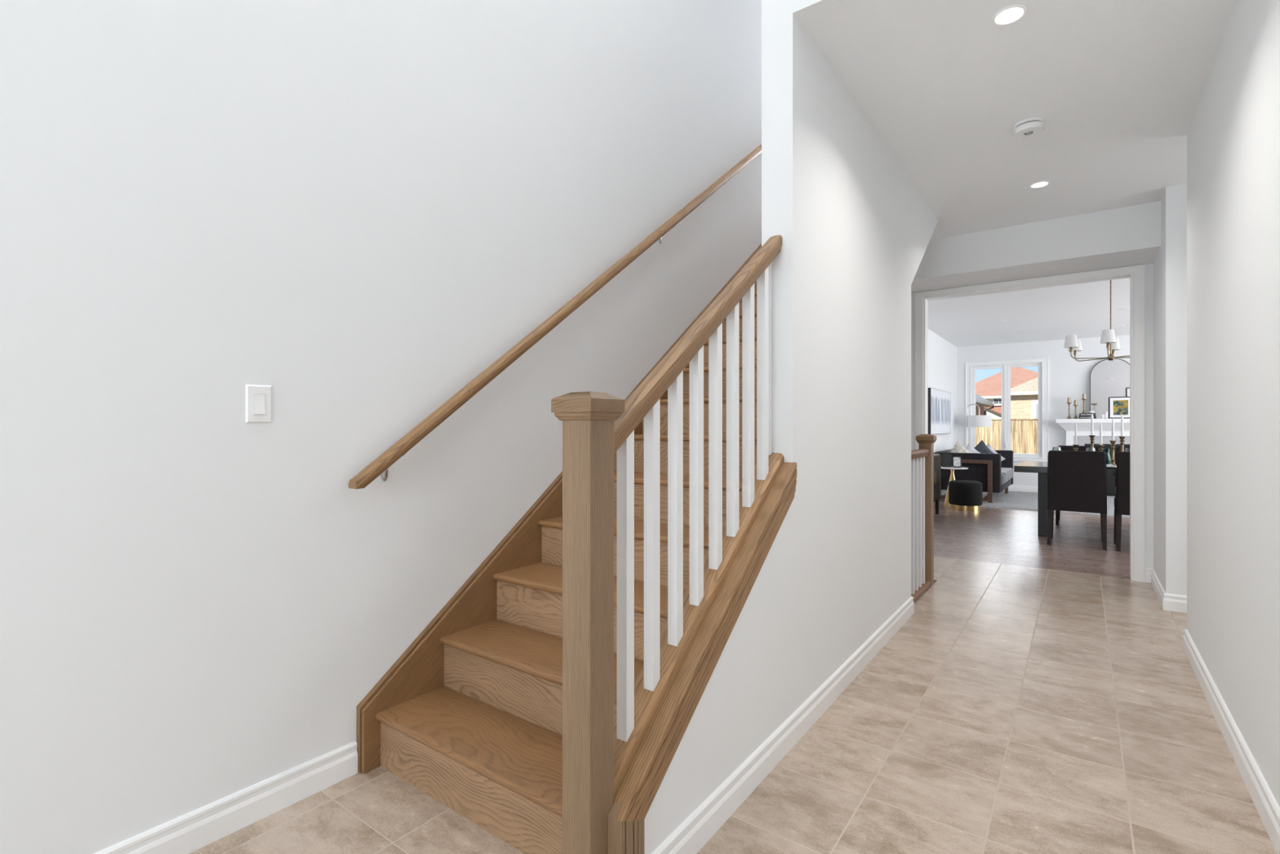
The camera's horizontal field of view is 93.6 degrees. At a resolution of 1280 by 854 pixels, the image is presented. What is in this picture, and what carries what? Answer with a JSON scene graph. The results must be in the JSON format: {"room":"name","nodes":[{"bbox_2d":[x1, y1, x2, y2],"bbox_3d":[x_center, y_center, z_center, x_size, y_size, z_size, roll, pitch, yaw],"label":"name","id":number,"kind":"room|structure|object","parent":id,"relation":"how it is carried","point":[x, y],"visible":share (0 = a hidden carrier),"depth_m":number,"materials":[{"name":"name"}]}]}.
{"room":"home entrance hallway","nodes":[
{"label":"home entrance hallway","id":0,"kind":"room"},
{"bbox_2d":[0,0,761,853],"bbox_3d":[-0.481,-1.520,2.836,0.120,5.600,10.000,0,0,36],"label":"wall","id":1,"kind":"structure","parent":0,"point":[353,210],"depth_m":1.88,"materials":[{"name":"white paint"}]},
{"bbox_2d":[93,740,357,853],"bbox_3d":[-2.179,1.127,0.412,0.016,0.106,4.083,0,0,36],"label":"baseboard","id":2,"kind":"structure","parent":1,"relation":"attached to","point":[189,832],"depth_m":1.77,"materials":[{"name":"wood"}]},
{"bbox_2d":[245,384,271,422],"bbox_3d":[-1.149,-0.070,1.815,0.011,0.115,0.071,0,0,36],"label":"light switch","id":3,"kind":"object","parent":1,"relation":"attached to","point":[258,397],"visible":1,"depth_m":1.81,"materials":[{"name":"plastic"}]},
{"bbox_2d":[348,143,761,488],"bbox_3d":[0.242,-1.302,3.625,0.108,3.006,4.072,0,0,36],"label":"wall handrail","id":4,"kind":"object","parent":1,"relation":"attached to","point":[380,466],"visible":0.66,"depth_m":2.52,"materials":[{"name":"brown wood"}]},
{"bbox_2d":[189,490,1276,853],"bbox_3d":[3.618,1.230,3.577,5.607,0.100,16.050,0,0,36],"label":"floor","id":5,"kind":"structure","parent":0,"point":[1016,709],"depth_m":2.20,"materials":[{"name":"beige tile"}]},
{"bbox_2d":[356,243,796,853],"bbox_3d":[0.753,-0.475,3.442,1.149,3.310,4.268,0,0,36],"label":"staircase","id":6,"kind":"structure","parent":5,"relation":"on","point":[469,715],"depth_m":2.07,"materials":[{"name":"brown wood"}]},
{"bbox_2d":[551,235,784,853],"bbox_3d":[0.179,0.224,1.837,0.124,1.912,1.142,0,0,36],"label":"balustrade","id":7,"kind":"object","parent":6,"relation":"on","point":[596,425],"visible":1,"depth_m":1.62,"materials":[{"name":"brown wood"}]},
{"bbox_2d":[911,434,936,602],"bbox_3d":[1.931,0.616,4.221,0.122,1.128,0.880,0,0,36],"label":"railing","id":8,"kind":"object","parent":5,"relation":"on","point":[922,458],"visible":0.74,"depth_m":4.39,"materials":[{"name":"brown wood"}]},
{"bbox_2d":[933,453,941,514],"bbox_3d":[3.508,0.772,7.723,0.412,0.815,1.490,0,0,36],"label":"armchair","id":9,"kind":"object","parent":5,"relation":"on","point":[937,457],"visible":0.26,"depth_m":8.08,"materials":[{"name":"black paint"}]},
{"bbox_2d":[941,466,968,506],"bbox_3d":[4.714,0.892,9.070,0.424,0.576,0.424,0,0,36],"label":"side table","id":10,"kind":"object","parent":5,"relation":"on","point":[952,468],"visible":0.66,"depth_m":9.04,"materials":[{"name":"gold metal"}]},
{"bbox_2d":[941,453,951,466],"bbox_3d":[4.668,0.502,9.146,0.145,0.206,0.046,0,0,26],"label":"photo frame","id":11,"kind":"object","parent":10,"relation":"on","point":[946,458],"visible":1,"depth_m":9.14,"materials":[{"name":"black paint"}]},
{"bbox_2d":[942,454,951,466],"bbox_3d":[4.668,0.502,9.147,0.117,0.177,0.007,0,-8,26],"label":"photo","id":12,"kind":"object","parent":11,"relation":"attached to","point":[946,458],"depth_m":9.14},
{"bbox_2d":[951,456,962,467],"bbox_3d":[4.769,0.520,9.043,0.130,0.169,0.041,0,0,11],"label":"photo frame","id":13,"kind":"object","parent":10,"relation":"on","point":[956,460],"visible":1,"depth_m":9.04,"materials":[{"name":"black paint"}]},
{"bbox_2d":[953,457,960,466],"bbox_3d":[4.769,0.520,9.044,0.102,0.140,0.007,0,-8,11],"label":"photo","id":14,"kind":"object","parent":13,"relation":"attached to","point":[957,460],"depth_m":9.04},
{"bbox_2d":[948,480,982,511],"bbox_3d":[4.690,0.976,8.666,0.432,0.408,0.432,0,0,36],"label":"pouf","id":15,"kind":"object","parent":5,"relation":"on","point":[963,495],"visible":1,"depth_m":8.50,"materials":[{"name":"black fabric"}]},
{"bbox_2d":[966,404,991,445],"bbox_3d":[6.234,0.371,11.180,0.530,1.619,0.390,0,0,36],"label":"floor lamp","id":16,"kind":"object","parent":5,"relation":"on","point":[979,420],"visible":0.72,"depth_m":11.00,"materials":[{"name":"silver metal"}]},
{"bbox_2d":[980,490,1129,517],"bbox_3d":[6.871,1.164,9.210,2.816,0.030,2.715,0,0,36],"label":"area rug","id":17,"kind":"object","parent":5,"relation":"on","point":[1023,500],"visible":0.31,"depth_m":9.24,"materials":[{"name":"carpet"}]},
{"bbox_2d":[933,448,1013,502],"bbox_3d":[5.634,0.777,10.098,0.975,0.765,1.815,0,0,36],"label":"sofa","id":18,"kind":"object","parent":17,"relation":"on","point":[995,475],"visible":0.72,"depth_m":9.34,"materials":[{"name":"grey fabric"}]},
{"bbox_2d":[950,440,972,453],"bbox_3d":[5.227,0.500,9.810,0.561,0.553,0.152,0,0,14],"label":"throw pillow","id":19,"kind":"object","parent":18,"relation":"on","point":[957,447],"visible":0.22,"depth_m":9.80,"materials":[{"name":"fabric"}]},
{"bbox_2d":[965,443,980,453],"bbox_3d":[5.450,0.525,9.894,0.534,0.524,0.150,0,0,19],"label":"throw pillow","id":20,"kind":"object","parent":18,"relation":"on","point":[969,447],"visible":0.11,"depth_m":9.89,"materials":[{"name":"grey fabric"}]},
{"bbox_2d":[973,440,993,453],"bbox_3d":[5.687,0.490,10.030,0.565,0.561,0.144,0,0,33],"label":"throw pillow","id":21,"kind":"object","parent":18,"relation":"on","point":[981,447],"visible":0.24,"depth_m":9.99,"materials":[{"name":"fabric"}]},
{"bbox_2d":[986,443,1004,461],"bbox_3d":[5.848,0.520,10.098,0.509,0.505,0.131,0,0,40],"label":"throw pillow","id":22,"kind":"object","parent":18,"relation":"on","point":[988,446],"visible":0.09,"depth_m":10.04,"materials":[{"name":"grey fabric"}]},
{"bbox_2d":[1013,461,1116,537],"bbox_3d":[5.319,0.801,6.391,2.200,0.757,1.120,0,0,36],"label":"dining table","id":23,"kind":"object","parent":5,"relation":"on","point":[1041,468],"visible":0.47,"depth_m":6.49,"materials":[{"name":"black paint"}]},
{"bbox_2d":[1072,444,1079,450],"bbox_3d":[4.843,0.308,6.679,0.094,0.230,0.094,0,0,36],"label":"candlestick","id":24,"kind":"object","parent":23,"relation":"on","point":[1075,448],"visible":0.39,"depth_m":6.67,"materials":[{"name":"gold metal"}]},
{"bbox_2d":[1074,423,1077,444],"bbox_3d":[4.843,0.073,6.679,0.023,0.240,0.023,0,0,36],"label":"taper candle","id":25,"kind":"object","parent":24,"relation":"on","point":[1075,435],"visible":1,"depth_m":6.67,"materials":[{"name":"wax"}]},
{"bbox_2d":[1088,435,1095,451],"bbox_3d":[4.989,0.256,6.634,0.094,0.335,0.094,0,0,36],"label":"candlestick","id":26,"kind":"object","parent":23,"relation":"on","point":[1091,437],"visible":0.51,"depth_m":6.62,"materials":[{"name":"gold metal"}]},
{"bbox_2d":[1090,413,1093,435],"bbox_3d":[4.989,-0.032,6.634,0.023,0.240,0.023,0,0,36],"label":"taper candle","id":27,"kind":"object","parent":26,"relation":"on","point":[1091,417],"visible":1,"depth_m":6.63,"materials":[{"name":"wax"}]},
{"bbox_2d":[1097,444,1104,451],"bbox_3d":[5.002,0.308,6.525,0.094,0.230,0.094,0,0,36],"label":"candlestick","id":28,"kind":"object","parent":23,"relation":"on","point":[1100,446],"visible":0.44,"depth_m":6.51,"materials":[{"name":"gold metal"}]},
{"bbox_2d":[1099,422,1102,444],"bbox_3d":[5.002,0.073,6.525,0.023,0.240,0.023,0,0,36],"label":"taper candle","id":29,"kind":"object","parent":28,"relation":"on","point":[1100,424],"visible":1,"depth_m":6.52,"materials":[{"name":"wax"}]},
{"bbox_2d":[1102,448,1111,464],"bbox_3d":[5.159,0.331,6.663,0.090,0.185,0.105,0,0,-18],"label":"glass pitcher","id":30,"kind":"object","parent":23,"relation":"on","point":[1108,449],"visible":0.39,"depth_m":6.62,"materials":[{"name":"clear glass"}]},
{"bbox_2d":[1109,440,1116,466],"bbox_3d":[5.048,0.283,6.417,0.094,0.280,0.094,0,0,36],"label":"candlestick","id":31,"kind":"object","parent":23,"relation":"on","point":[1113,442],"visible":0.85,"depth_m":6.41,"materials":[{"name":"gold metal"}]},
{"bbox_2d":[1111,417,1114,440],"bbox_3d":[5.048,0.023,6.417,0.023,0.240,0.023,0,0,36],"label":"taper candle","id":32,"kind":"object","parent":31,"relation":"on","point":[1113,420],"visible":1,"depth_m":6.41,"materials":[{"name":"wax"}]},
{"bbox_2d":[1118,435,1125,451],"bbox_3d":[5.147,0.260,6.418,0.094,0.326,0.094,0,0,36],"label":"candlestick","id":33,"kind":"object","parent":23,"relation":"on","point":[1122,437],"visible":0.48,"depth_m":6.41,"materials":[{"name":"gold metal"}]},
{"bbox_2d":[1120,413,1123,435],"bbox_3d":[5.147,-0.023,6.418,0.023,0.240,0.023,0,0,36],"label":"taper candle","id":34,"kind":"object","parent":33,"relation":"on","point":[1122,415],"visible":1,"depth_m":6.41,"materials":[{"name":"wax"}]},
{"bbox_2d":[1047,450,1106,550],"bbox_3d":[4.431,0.706,6.103,0.479,0.948,0.517,0,0,36],"label":"dining chair","id":35,"kind":"object","parent":5,"relation":"on","point":[1077,480],"visible":1,"depth_m":5.90,"materials":[{"name":"black fabric"}]},
{"bbox_2d":[1055,445,1103,524],"bbox_3d":[5.368,0.706,7.334,0.479,0.948,0.517,0,0,36],"label":"dining chair","id":36,"kind":"object","parent":5,"relation":"on","point":[1062,447],"visible":0.16,"depth_m":7.48,"materials":[{"name":"black fabric"}]},
{"bbox_2d":[1055,418,1129,496],"bbox_3d":[8.338,0.517,9.880,2.470,1.325,0.299,0,0,36],"label":"fireplace mantel","id":37,"kind":"object","parent":5,"relation":"on","point":[1083,425],"visible":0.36,"depth_m":10.23,"materials":[{"name":"wood"}]},
{"bbox_2d":[1066,402,1071,418],"bbox_3d":[7.485,-0.286,10.484,0.080,0.282,0.080,0,0,36],"label":"holder","id":38,"kind":"object","parent":37,"relation":"on","point":[1068,403],"visible":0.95,"depth_m":10.47,"materials":[{"name":"gold metal"}]},
{"bbox_2d":[1066,397,1071,402],"bbox_3d":[7.485,-0.472,10.484,0.054,0.088,0.054,0,0,36],"label":"pillar candle","id":39,"kind":"object","parent":38,"relation":"on","point":[1068,399],"visible":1,"depth_m":10.46,"materials":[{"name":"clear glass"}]},
{"bbox_2d":[1072,404,1078,418],"bbox_3d":[7.547,-0.265,10.413,0.080,0.238,0.080,0,0,36],"label":"holder","id":40,"kind":"object","parent":37,"relation":"on","point":[1075,406],"visible":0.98,"depth_m":10.40,"materials":[{"name":"gold metal"}]},
{"bbox_2d":[1073,400,1077,404],"bbox_3d":[7.547,-0.428,10.413,0.054,0.088,0.054,0,0,36],"label":"pillar candle","id":41,"kind":"object","parent":40,"relation":"on","point":[1075,402],"visible":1,"depth_m":10.39,"materials":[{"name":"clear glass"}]},
{"bbox_2d":[1079,415,1096,418],"bbox_3d":[7.663,-0.168,10.296,0.235,0.045,0.160,0,0,36],"label":"book","id":42,"kind":"object","parent":37,"relation":"on","point":[1095,416],"visible":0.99,"depth_m":10.24,"materials":[{"name":"black paper"}]},
{"bbox_2d":[1079,413,1095,416],"bbox_3d":[7.663,-0.215,10.296,0.225,0.045,0.160,0,0,36],"label":"book","id":43,"kind":"object","parent":42,"relation":"on","point":[1080,414],"visible":0.96,"depth_m":10.26,"materials":[{"name":"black paper"}]},
{"bbox_2d":[1081,398,1087,413],"bbox_3d":[7.626,-0.363,10.324,0.080,0.250,0.080,0,0,36],"label":"holder","id":44,"kind":"object","parent":43,"relation":"on","point":[1083,399],"visible":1,"depth_m":10.31,"materials":[{"name":"gold metal"}]},
{"bbox_2d":[1055,418,1129,422],"bbox_3d":[8.338,-0.110,9.880,2.470,0.070,0.299,0,0,36],"label":"mantel shelf","id":45,"kind":"object","parent":37,"relation":"attached to","point":[1057,420],"depth_m":10.21,"materials":[{"name":"wood"}]},
{"bbox_2d":[1101,411,1107,418],"bbox_3d":[7.867,-0.203,10.178,0.091,0.115,0.060,0,0,36],"label":"sculpture","id":46,"kind":"object","parent":37,"relation":"on","point":[1105,415],"visible":1,"depth_m":10.16,"materials":[{"name":"white ceramic"}]},
{"bbox_2d":[1089,358,1129,418],"bbox_3d":[8.022,-0.660,10.215,0.604,1.028,0.123,0,0,36],"label":"arched mirror","id":47,"kind":"object","parent":37,"relation":"on","point":[1108,378],"visible":0.63,"depth_m":10.26,"materials":[{"name":"black mirror"}]},
{"bbox_2d":[1108,396,1129,418],"bbox_3d":[8.031,-0.328,10.046,0.312,0.365,0.052,0,0,36],"label":"framed print","id":48,"kind":"object","parent":37,"relation":"on","point":[1117,406],"visible":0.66,"depth_m":10.05,"materials":[{"name":"white paper"}]},
{"bbox_2d":[1125,386,1129,396],"bbox_3d":[8.249,-0.405,9.950,0.320,0.520,0.065,0,0,36],"label":"framed print","id":49,"kind":"object","parent":37,"relation":"on","point":[1127,389],"visible":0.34,"depth_m":10.04,"materials":[{"name":"black paint"}]},
{"bbox_2d":[1113,451,1129,551],"bbox_3d":[4.870,0.706,5.780,0.479,0.948,0.517,0,0,36],"label":"dining chair","id":50,"kind":"object","parent":5,"relation":"on","point":[1122,500],"visible":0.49,"depth_m":5.70,"materials":[{"name":"black fabric"}]},
{"bbox_2d":[1115,446,1129,497],"bbox_3d":[5.835,0.706,6.990,0.479,0.948,0.517,0,0,36],"label":"dining chair","id":51,"kind":"object","parent":5,"relation":"on","point":[1117,448],"visible":0.13,"depth_m":7.27,"materials":[{"name":"black fabric"}]},
{"bbox_2d":[644,0,937,853],"bbox_3d":[1.617,-1.570,3.783,0.126,5.500,5.788,0,0,36],"label":"wall","id":52,"kind":"structure","parent":0,"point":[856,233],"depth_m":2.49,"materials":[{"name":"white paint"}]},
{"bbox_2d":[650,595,914,853],"bbox_3d":[0.831,1.127,2.691,0.130,0.106,2.910,0,0,36],"label":"baseboard","id":53,"kind":"structure","parent":52,"relation":"attached to","point":[691,836],"depth_m":2.07,"materials":[{"name":"wood"}]},
{"bbox_2d":[914,263,1146,582],"bbox_3d":[3.232,-0.032,5.117,1.638,2.424,0.140,0,0,36],"label":"door frame","id":54,"kind":"structure","parent":52,"relation":"attached to","point":[1136,273],"depth_m":4.67,"materials":[{"name":"wood"}]},
{"bbox_2d":[792,0,823,13],"bbox_3d":[1.143,-2.938,1.913,1.325,2.765,0.120,0,0,36],"label":"wall","id":55,"kind":"structure","parent":0,"point":[797,5],"depth_m":2.23,"materials":[{"name":"white paint"}]},
{"bbox_2d":[928,328,956,452],"bbox_3d":[4.046,-0.138,8.913,0.120,2.835,6.945,0,0,36],"label":"wall","id":56,"kind":"structure","parent":0,"point":[942,354],"depth_m":10.60,"materials":[{"name":"white paint"}]},
{"bbox_2d":[928,387,950,434],"bbox_3d":[5.085,-0.255,10.188,0.041,0.736,1.770,0,0,36],"label":"wall art","id":57,"kind":"object","parent":56,"relation":"attached to","point":[939,401],"visible":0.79,"depth_m":9.97,"materials":[{"name":"white paint"}]},
{"bbox_2d":[941,484,1037,494],"bbox_3d":[6.334,1.127,7.231,5.560,0.106,6.945,0,0,36],"label":"baseboard","id":58,"kind":"structure","parent":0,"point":[1011,487],"depth_m":11.00,"materials":[{"name":"wood"}]},
{"bbox_2d":[793,0,1235,239],"bbox_3d":[2.232,-1.615,3.415,3.450,0.120,3.823,0,0,36],"label":"ceiling","id":59,"kind":"structure","parent":0,"point":[1117,86],"depth_m":2.79,"materials":[{"name":"white paint"}]},
{"bbox_2d":[991,4,1027,26],"bbox_3d":[1.392,-1.551,2.266,0.116,0.007,0.116,0,0,36],"label":"recessed light","id":60,"kind":"object","parent":59,"relation":"in","point":[1009,15],"visible":1,"depth_m":2.26,"materials":[{"name":"plastic"}]},
{"bbox_2d":[1013,117,1044,138],"bbox_3d":[1.994,-1.530,3.083,0.136,0.048,0.136,0,0,36],"label":"smoke detector","id":61,"kind":"object","parent":59,"relation":"attached to","point":[1028,127],"visible":1,"depth_m":3.05,"materials":[{"name":"white paint"}]},
{"bbox_2d":[1029,180,1049,188],"bbox_3d":[2.556,-1.551,3.845,0.112,0.007,0.112,0,0,36],"label":"recessed light","id":62,"kind":"object","parent":59,"relation":"in","point":[1042,184],"visible":1,"depth_m":3.84,"materials":[{"name":"plastic"}]},
{"bbox_2d":[928,277,1129,346],"bbox_3d":[6.364,-1.615,7.271,5.760,0.120,7.045,0,0,36],"label":"ceiling","id":63,"kind":"structure","parent":0,"point":[1082,310],"depth_m":8.25,"materials":[{"name":"white paint"}]},
{"bbox_2d":[1063,280,1129,361],"bbox_3d":[4.841,-1.120,6.184,0.786,0.868,0.852,0,0,36],"label":"chandelier","id":64,"kind":"object","parent":63,"relation":"hanging from","point":[1072,343],"visible":0.72,"depth_m":6.21,"materials":[{"name":"gold metal"}]},
{"bbox_2d":[911,200,1160,293],"bbox_3d":[2.777,-1.400,5.054,2.387,0.310,0.535,0,0,36],"label":"wall header","id":65,"kind":"structure","parent":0,"point":[1127,236],"depth_m":4.58,"materials":[{"name":"white paint"}]},
{"bbox_2d":[956,334,1129,486],"bbox_3d":[8.438,-0.138,10.093,5.800,2.835,0.160,0,0,36],"label":"wall","id":66,"kind":"structure","parent":0,"point":[1068,377],"depth_m":10.76,"materials":[{"name":"white paint"}]},
{"bbox_2d":[965,357,1048,462],"bbox_3d":[6.833,-0.312,11.226,1.320,1.868,0.156,0,0,36],"label":"window","id":67,"kind":"structure","parent":66,"relation":"in","point":[1042,363],"depth_m":11.20,"materials":[{"name":"wood"}]},
{"bbox_2d":[1153,182,1186,595],"bbox_3d":[4.078,-0.188,3.912,1.063,2.735,0.835,0,0,36],"label":"wall","id":68,"kind":"structure","parent":0,"point":[1170,264],"depth_m":3.88,"materials":[{"name":"white paint"}]},
{"bbox_2d":[911,262,1153,568],"bbox_3d":[4.193,0.613,4.420,5.680,4.335,0.120,0,0,36],"label":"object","id":69,"kind":"structure","parent":68,"relation":"in","point":[1149,267],"depth_m":4.58,"materials":[{"name":"white paint"}]},
{"bbox_2d":[1146,568,1186,613],"bbox_3d":[4.007,1.127,3.954,0.988,0.106,0.850,0,0,36],"label":"baseboard","id":70,"kind":"structure","parent":68,"relation":"attached to","point":[1168,602],"depth_m":3.88,"materials":[{"name":"wood"}]},
{"bbox_2d":[1186,0,1279,807],"bbox_3d":[0.796,-1.570,0.222,0.120,5.500,7.300,0,0,36],"label":"wall","id":71,"kind":"structure","parent":0,"point":[1233,134],"depth_m":2.18,"materials":[{"name":"white paint"}]},
{"bbox_2d":[1182,629,1279,853],"bbox_3d":[2.439,1.127,1.785,0.946,0.106,2.866,0,0,36],"label":"baseboard","id":72,"kind":"structure","parent":71,"relation":"attached to","point":[1268,808],"depth_m":2.07,"materials":[{"name":"wood"}]},
{"label":"outside","id":73,"kind":"structure","parent":0,"visible":0},
{"bbox_3d":[30.596,1.705,41.613,80.000,0.150,76.700,0,0,36],"label":"ground","id":74,"kind":"structure","parent":73,"visible":0},
{"bbox_2d":[975,393,994,415],"bbox_3d":[10.480,-0.820,25.311,6.600,4.900,11.200,0,0,36],"label":"house","id":75,"kind":"structure","parent":74,"relation":"on","point":[980,402],"depth_m":26.36,"materials":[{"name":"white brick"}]},
{"bbox_2d":[975,417,1038,453],"bbox_3d":[10.657,0.693,17.026,7.200,1.875,0.120,0,0,36],"label":"fence","id":76,"kind":"object","parent":74,"relation":"on","point":[1024,432],"visible":0.09,"depth_m":17.00,"materials":[{"name":"brown wood"}]},
{"bbox_2d":[975,367,1038,444],"bbox_3d":[24.639,-1.305,39.166,9.140,5.870,12.300,0,0,36],"label":"house","id":77,"kind":"structure","parent":74,"relation":"on","point":[989,388],"depth_m":40.25,"materials":[{"name":"orange"}]},
{"bbox_2d":[1010,377,1038,418],"bbox_3d":[21.539,-1.145,26.340,9.020,5.550,8.560,0,0,36],"label":"house","id":78,"kind":"structure","parent":74,"relation":"on","point":[1024,396],"depth_m":25.32,"materials":[{"name":"beige brick"}]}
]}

